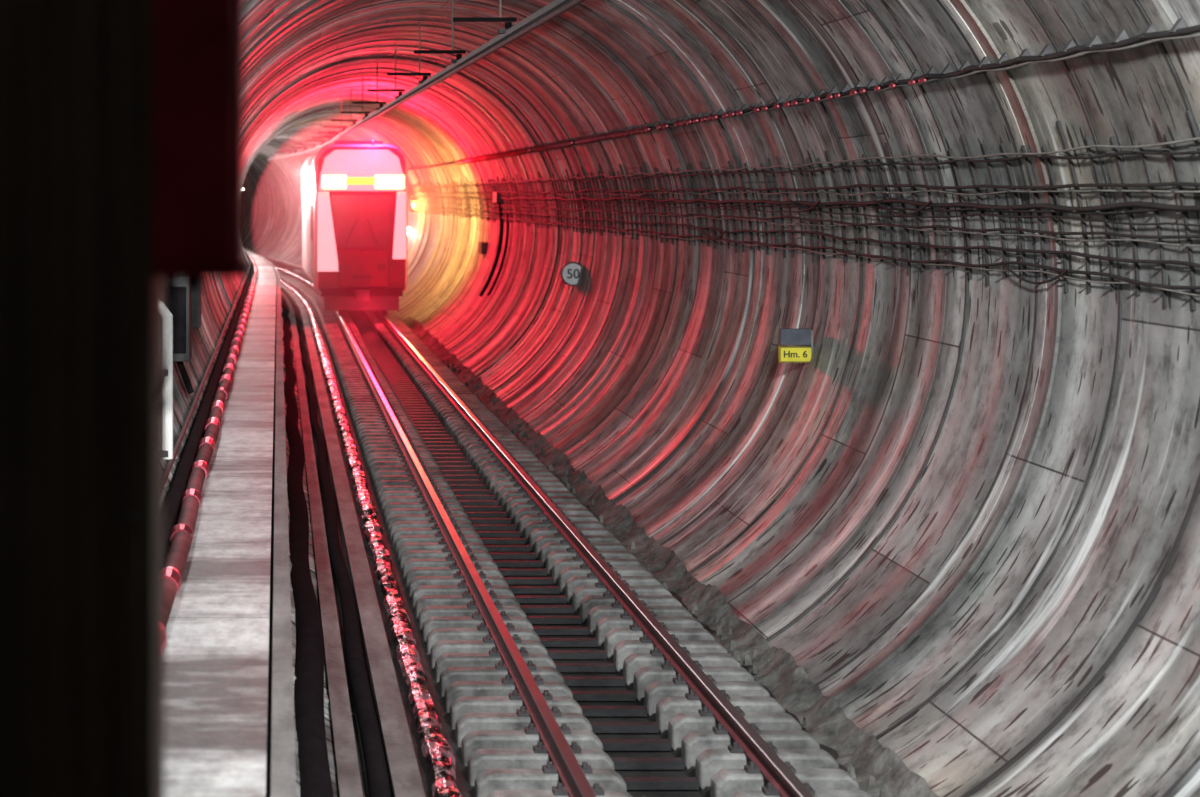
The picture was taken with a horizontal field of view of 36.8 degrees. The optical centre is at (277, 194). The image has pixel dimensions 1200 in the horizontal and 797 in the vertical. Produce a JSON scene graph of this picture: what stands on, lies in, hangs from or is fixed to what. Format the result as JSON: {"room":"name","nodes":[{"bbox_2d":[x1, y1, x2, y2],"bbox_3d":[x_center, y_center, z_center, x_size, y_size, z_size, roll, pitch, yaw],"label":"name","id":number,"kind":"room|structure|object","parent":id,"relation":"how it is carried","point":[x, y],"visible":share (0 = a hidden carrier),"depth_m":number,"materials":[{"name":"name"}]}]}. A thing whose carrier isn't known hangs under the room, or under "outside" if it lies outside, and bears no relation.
{"room":"underground passage","nodes":[
{"label":"underground passage","id":0,"kind":"room"},
{"bbox_2d":[164,0,353,796],"bbox_3d":[-7.070,1.097,72.000,15.910,6.765,156.000,0,0,0],"label":"wall","id":1,"kind":"structure","parent":0,"point":[218,295],"depth_m":26.56,"materials":[{"name":"concrete"}]},
{"bbox_2d":[164,304,172,458],"bbox_3d":[-1.180,1.620,16.000,0.440,1.580,0.100,0,0,0],"label":"pole","id":2,"kind":"object","parent":1,"relation":"attached to","point":[168,415],"visible":0.3,"depth_m":15.95,"materials":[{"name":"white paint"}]},
{"bbox_2d":[164,278,200,393],"bbox_3d":[-1.223,1.481,24.192,0.414,1.861,6.415,0,0,0],"label":"electrical box","id":3,"kind":"object","parent":1,"relation":"attached to","point":[182,298],"visible":0.41,"depth_m":20.99,"materials":[{"name":"metal"}]},
{"bbox_2d":[164,251,257,650],"bbox_3d":[-2.194,2.672,52.505,3.006,0.424,95.010,0,0,0],"label":"pipes","id":4,"kind":"object","parent":1,"relation":"attached to","point":[181,534],"visible":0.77,"depth_m":18.16,"materials":[{"name":"red paint"}]},
{"bbox_2d":[251,0,713,163],"bbox_3d":[-4.245,-2.732,72.000,18.673,0.991,156.000,0,0,0],"label":"ceiling","id":5,"kind":"structure","parent":0,"point":[323,49],"depth_m":34.39,"materials":[{"name":"concrete"}]},
{"bbox_2d":[267,0,584,160],"bbox_3d":[1.336,-2.580,54.000,3.905,1.300,92.000,0,0,0],"label":"rail","id":6,"kind":"object","parent":5,"relation":"hanging from","point":[555,8],"visible":0.94,"depth_m":27.19,"materials":[{"name":"metal"}]},
{"bbox_2d":[270,261,847,796],"bbox_3d":[-4.490,4.390,72.000,17.820,0.320,156.000,0,0,0],"label":"floor","id":7,"kind":"structure","parent":0,"point":[461,771],"depth_m":15.96,"materials":[{"name":"concrete"}]},
{"bbox_2d":[164,249,296,796],"bbox_3d":[-7.145,3.600,72.000,14.470,1.400,156.000,0,0,0],"label":"walkway","id":8,"kind":"object","parent":7,"relation":"on","point":[229,729],"visible":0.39,"depth_m":12.24,"materials":[{"name":"concrete"}]},
{"bbox_2d":[0,0,163,796],"bbox_3d":[-0.417,1.050,3.143,0.406,3.700,0.315,0,0,0],"label":"column","id":9,"kind":"structure","parent":8,"relation":"on","point":[82,301],"depth_m":3.00,"materials":[{"name":"paint"}]},
{"bbox_2d":[153,0,250,277],"bbox_3d":[-0.142,-0.303,3.112,0.185,0.893,0.215,0,0,0],"label":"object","id":10,"kind":"structure","parent":9,"relation":"attached to","point":[198,45],"depth_m":3.00,"materials":[{"name":"black"}]},
{"bbox_2d":[158,278,202,412],"bbox_3d":[-0.180,0.267,3.120,0.091,0.248,0.032,0,0,0],"label":"cable tails","id":11,"kind":"object","parent":10,"relation":"attached to","point":[171,284],"visible":0.79,"depth_m":3.12,"materials":[{"name":"black rubber"}]},
{"bbox_2d":[281,295,333,796],"bbox_3d":[-0.463,4.100,46.004,1.771,0.287,88.010,0,0,0],"label":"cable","id":12,"kind":"object","parent":7,"relation":"on","point":[314,769],"visible":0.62,"depth_m":16.09,"materials":[{"name":"black rubber"}]},
{"bbox_2d":[281,287,390,796],"bbox_3d":[-0.032,4.230,46.003,1.701,0.192,88.009,0,0,0],"label":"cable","id":13,"kind":"object","parent":7,"relation":"on","point":[378,783],"visible":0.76,"depth_m":16.94,"materials":[{"name":"black rubber"}]},
{"bbox_2d":[281,284,425,796],"bbox_3d":[-6.020,4.240,72.000,14.100,0.140,156.000,0,0,0],"label":"kerb","id":14,"kind":"object","parent":7,"relation":"on","point":[405,780],"visible":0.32,"depth_m":17.03,"materials":[{"name":"concrete"}]},
{"bbox_2d":[281,280,461,796],"bbox_3d":[0.468,4.229,47.000,1.736,0.210,86.000,0,0,0],"label":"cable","id":15,"kind":"object","parent":7,"relation":"on","point":[439,756],"visible":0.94,"depth_m":17.16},
{"bbox_2d":[278,268,870,796],"bbox_3d":[1.637,4.185,51.775,4.926,0.330,89.734,0,0,0],"label":"sleeper","id":16,"kind":"object","parent":7,"relation":"on","point":[504,753],"visible":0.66,"depth_m":17.26,"materials":[{"name":"concrete"}]},
{"bbox_2d":[276,267,595,796],"bbox_3d":[-0.950,4.015,57.000,6.150,0.130,126.000,0,0,0],"label":"rail","id":17,"kind":"object","parent":16,"relation":"on","point":[572,776],"visible":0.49,"depth_m":16.23,"materials":[{"name":"metal"}]},
{"bbox_2d":[302,140,407,314],"bbox_3d":[2.594,1.075,63.625,3.212,5.750,16.750,0,0,0],"label":"train","id":18,"kind":"object","parent":17,"relation":"on","point":[355,193],"visible":1,"depth_m":55.95,"materials":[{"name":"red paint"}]},
{"bbox_2d":[264,257,813,796],"bbox_3d":[0.485,4.015,57.000,6.150,0.130,126.000,0,0,0],"label":"rail","id":19,"kind":"object","parent":16,"relation":"on","point":[776,772],"visible":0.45,"depth_m":16.23,"materials":[{"name":"metal"}]},
{"bbox_2d":[403,317,938,796],"bbox_3d":[4.332,4.193,33.000,0.413,0.312,54.000,0,0,0],"label":"strip","id":20,"kind":"object","parent":7,"relation":"on","point":[878,771],"visible":0.7,"depth_m":16.95,"materials":[{"name":"grey concrete"}]},
{"bbox_2d":[244,0,1199,796],"bbox_3d":[-1.418,1.097,72.000,15.895,6.770,156.000,0,0,0],"label":"wall","id":21,"kind":"structure","parent":0,"point":[970,520],"depth_m":16.77,"materials":[{"name":"concrete"}]},
{"bbox_2d":[413,201,420,209],"bbox_3d":[5.991,0.454,74.985,0.399,0.398,0.330,0,0,0],"label":"wall lamp","id":22,"kind":"object","parent":21,"relation":"attached to","point":[416,205],"visible":0.9,"depth_m":74.82,"materials":[{"name":"metal"}]},
{"bbox_2d":[478,193,508,296],"bbox_3d":[6.161,1.437,51.782,0.719,3.016,5.235,0,0,0],"label":"junction box","id":23,"kind":"object","parent":21,"relation":"attached to","point":[482,246],"depth_m":50.44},
{"bbox_2d":[561,262,580,285],"bbox_3d":[6.321,1.679,37.224,0.619,0.518,0.092,0,0,0],"label":"speed limit sign","id":24,"kind":"object","parent":21,"relation":"attached to","point":[570,272],"visible":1,"depth_m":37.19,"materials":[{"name":"metal"}]},
{"bbox_2d":[778,329,812,362],"bbox_3d":[6.237,1.795,20.869,0.520,0.400,0.162,0,0,0],"label":"marker sign","id":25,"kind":"object","parent":21,"relation":"attached to","point":[803,337],"visible":1,"depth_m":20.80,"materials":[{"name":"metal"}]},
{"bbox_2d":[408,18,1199,170],"bbox_3d":[5.228,-1.073,46.501,1.614,0.195,87.005,0,0,0],"label":"cable","id":26,"kind":"object","parent":21,"relation":"attached to","point":[1179,30],"visible":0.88,"depth_m":16.79,"materials":[{"name":"metal"}]},
{"bbox_2d":[408,110,1199,309],"bbox_3d":[6.050,0.115,41.501,0.900,1.425,77.003,0,0,0],"label":"cables","id":27,"kind":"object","parent":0,"point":[1102,209],"depth_m":17.99,"materials":[{"name":"black rubber"}]}
]}

